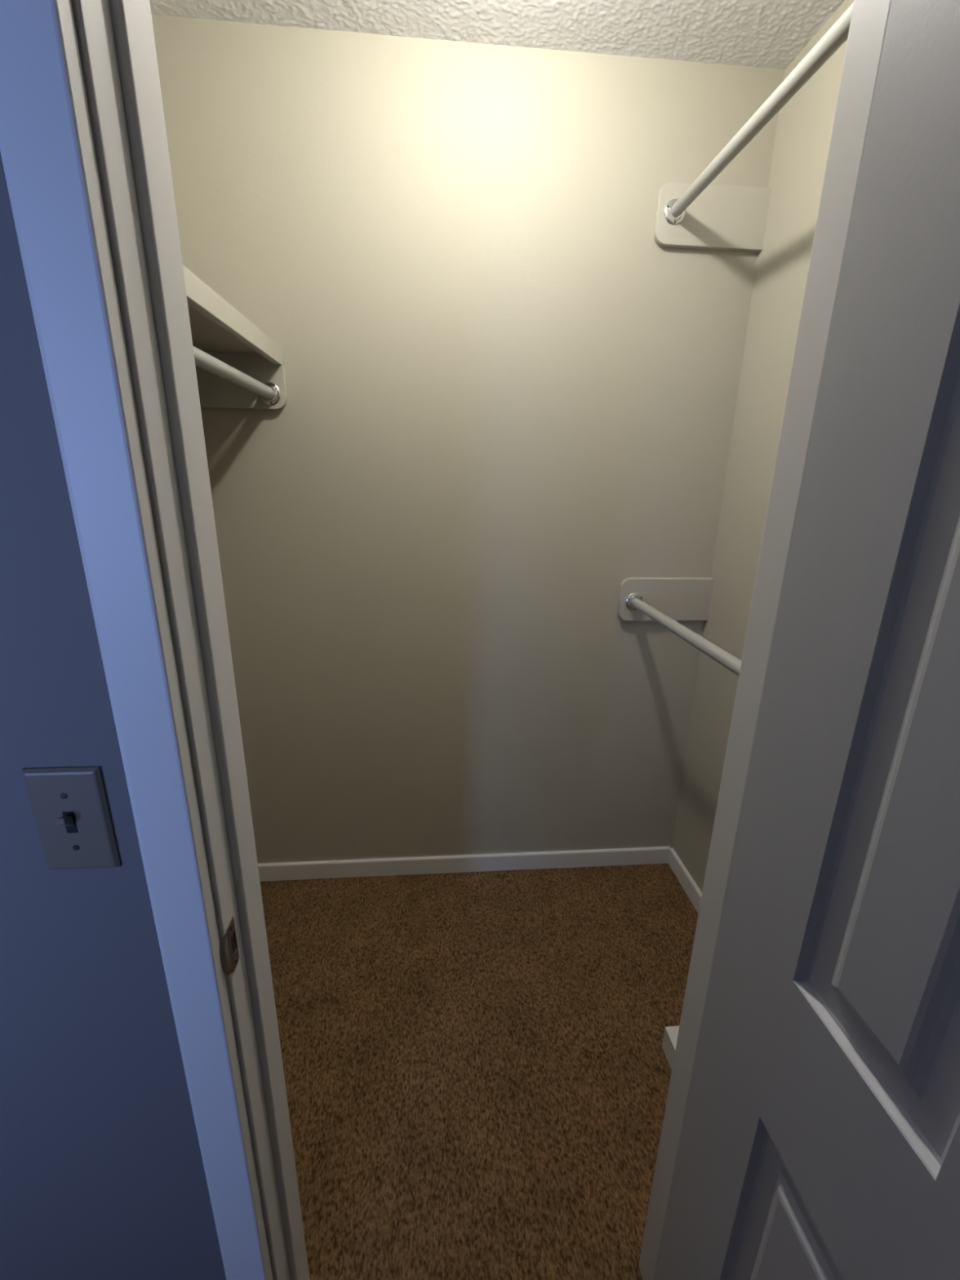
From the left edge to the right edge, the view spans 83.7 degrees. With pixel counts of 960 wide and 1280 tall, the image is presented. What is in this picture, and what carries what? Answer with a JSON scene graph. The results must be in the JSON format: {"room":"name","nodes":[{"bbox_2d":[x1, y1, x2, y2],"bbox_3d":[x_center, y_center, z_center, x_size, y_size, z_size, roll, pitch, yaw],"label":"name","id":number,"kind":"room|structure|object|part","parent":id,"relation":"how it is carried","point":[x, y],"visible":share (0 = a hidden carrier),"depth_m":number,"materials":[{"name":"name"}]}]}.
{"room":"walk-in closet","nodes":[
{"label":"walk-in closet","id":0,"kind":"room"},
{"bbox_2d":[0,151,226,1279],"bbox_3d":[-0.348,0.034,0.557,3.800,2.470,0.108,0,17,-5],"label":"wall","id":1,"kind":"structure","parent":0,"point":[103,1175],"depth_m":0.59,"materials":[{"name":"blue paint"}]},
{"bbox_2d":[22,765,121,870],"bbox_3d":[-0.408,0.183,0.531,0.070,0.117,0.019,0,17,-5],"label":"light switch","id":2,"kind":"object","parent":1,"relation":"attached to","point":[70,807],"visible":1,"depth_m":0.53,"materials":[{"name":"white plastic"}]},
{"bbox_2d":[0,0,273,1279],"bbox_3d":[0.030,0.218,0.578,0.744,2.100,0.024,0,17,-5],"label":"trim","id":3,"kind":"structure","parent":1,"relation":"attached to","point":[47,149],"depth_m":0.45,"materials":[{"name":"white paint"}]},
{"bbox_2d":[71,0,891,1279],"bbox_3d":[0.022,0.217,0.651,0.664,2.059,0.112,0,17,-5],"label":"trim","id":4,"kind":"structure","parent":1,"relation":"attached to","point":[116,42],"depth_m":0.53,"materials":[{"name":"white paint"}]},
{"bbox_2d":[219,915,239,974],"bbox_3d":[-0.288,0.356,0.617,0.005,0.062,0.034,2,17,4],"label":"strike plate","id":5,"kind":"object","parent":4,"relation":"attached to","point":[229,957],"visible":1,"depth_m":0.61,"materials":[{"name":"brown metal"}]},
{"bbox_2d":[653,0,959,1279],"bbox_3d":[0.316,0.329,0.332,0.099,2.018,0.619,0,17,-4],"label":"door","id":6,"kind":"structure","parent":1,"relation":"in","point":[820,1138],"depth_m":0.44,"materials":[{"name":"grey paint"}]},
{"bbox_3d":[0.310,0.821,0.594,0.010,0.588,0.156,0,17,-5],"label":"panel","id":7,"kind":"part","parent":6,"relation":"part of","materials":[{"name":"grey paint"}]},
{"bbox_3d":[0.324,0.039,0.354,0.010,0.664,0.156,0,17,-5],"label":"panel","id":8,"kind":"part","parent":6,"relation":"part of","materials":[{"name":"grey paint"}]},
{"bbox_2d":[151,14,784,863],"bbox_3d":[-0.058,-0.315,1.714,1.841,2.470,0.100,0,17,-5],"label":"wall","id":9,"kind":"structure","parent":0,"point":[509,404],"depth_m":1.56,"materials":[{"name":"paint"}]},
{"bbox_2d":[257,846,671,881],"bbox_3d":[-0.074,0.840,2.010,1.641,0.068,0.013,0,17,-5],"label":"baseboard","id":10,"kind":"structure","parent":9,"relation":"attached to","point":[283,871],"depth_m":2.00,"materials":[{"name":"white paint"}]},
{"bbox_2d":[617,577,713,621],"bbox_3d":[0.610,-0.134,1.766,0.310,0.142,0.019,0,17,-5],"label":"board","id":11,"kind":"object","parent":9,"relation":"attached to","point":[677,598],"visible":0.98,"depth_m":1.75,"materials":[{"name":"beige paint"}]},
{"bbox_2d":[653,181,771,252],"bbox_3d":[0.629,-1.147,1.454,0.310,0.143,0.019,0,17,-5],"label":"board","id":12,"kind":"object","parent":9,"relation":"attached to","point":[722,217],"visible":0.99,"depth_m":1.45,"materials":[{"name":"beige paint"}]},
{"bbox_2d":[259,863,698,1279],"bbox_3d":[-0.324,1.390,0.401,4.000,0.051,3.800,0,17,-5],"label":"floor","id":13,"kind":"structure","parent":0,"point":[477,1069],"depth_m":1.37,"materials":[{"name":"brown carpet"}]},
{"bbox_2d":[149,0,844,69],"bbox_3d":[-0.280,-1.013,-0.337,4.000,0.101,3.800,0,17,-5],"label":"ceiling","id":14,"kind":"structure","parent":0,"point":[762,33],"depth_m":1.25,"materials":[{"name":"white paint"}]},
{"bbox_2d":[671,0,853,892],"bbox_3d":[0.858,-0.150,1.231,0.100,2.470,1.070,0,17,-5],"label":"wall","id":15,"kind":"structure","parent":0,"point":[804,126],"depth_m":1.51,"materials":[{"name":"paint"}]},
{"bbox_2d":[662,1026,679,1070],"bbox_3d":[0.656,1.093,1.235,0.322,0.072,0.380,0,17,-5],"label":"trim","id":16,"kind":"structure","parent":15,"relation":"attached to","point":[671,1033],"depth_m":1.37,"materials":[{"name":"white paint"}]},
{"bbox_2d":[667,846,702,913],"bbox_3d":[0.765,0.933,1.756,0.013,0.068,0.689,0,17,-5],"label":"baseboard","id":17,"kind":"structure","parent":15,"relation":"attached to","point":[688,884],"depth_m":1.94,"materials":[{"name":"white paint"}]},
{"bbox_3d":[0.036,0.014,0.645,1.841,2.470,0.006,0,17,-5],"label":"wall","id":18,"kind":"structure","parent":0,"visible":0},
{"bbox_2d":[625,592,741,675],"bbox_3d":[0.547,0.029,1.249,0.058,0.058,1.050,0,17,-5],"label":"clothes rod","id":19,"kind":"object","parent":18,"relation":"attached to","point":[633,602],"visible":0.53,"depth_m":1.36,"materials":[{"name":"white metal"}]},
{"bbox_2d":[664,2,853,224],"bbox_3d":[0.566,-0.993,0.935,0.058,0.058,1.050,0,17,-5],"label":"clothes rod","id":20,"kind":"object","parent":18,"relation":"attached to","point":[837,35],"visible":1,"depth_m":1.02,"materials":[{"name":"white metal"}]},
{"bbox_3d":[-0.876,-0.137,1.083,0.100,2.470,1.070,0,17,-5],"label":"wall","id":21,"kind":"structure","parent":0,"visible":0},
{"bbox_2d":[182,265,287,409],"bbox_3d":[-0.657,-0.568,0.970,0.322,0.158,1.068,0,17,-5],"label":"closet shelf","id":22,"kind":"object","parent":21,"relation":"attached to","point":[218,329],"visible":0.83,"depth_m":1.39,"materials":[{"name":"beige paint"}]},
{"bbox_2d":[192,346,280,404],"bbox_3d":[-0.537,-0.527,0.982,0.058,0.058,1.050,0,17,-5],"label":"clothes rod","id":23,"kind":"object","parent":22,"relation":"attached to","point":[269,393],"visible":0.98,"depth_m":1.20,"materials":[{"name":"white metal"}]}
]}

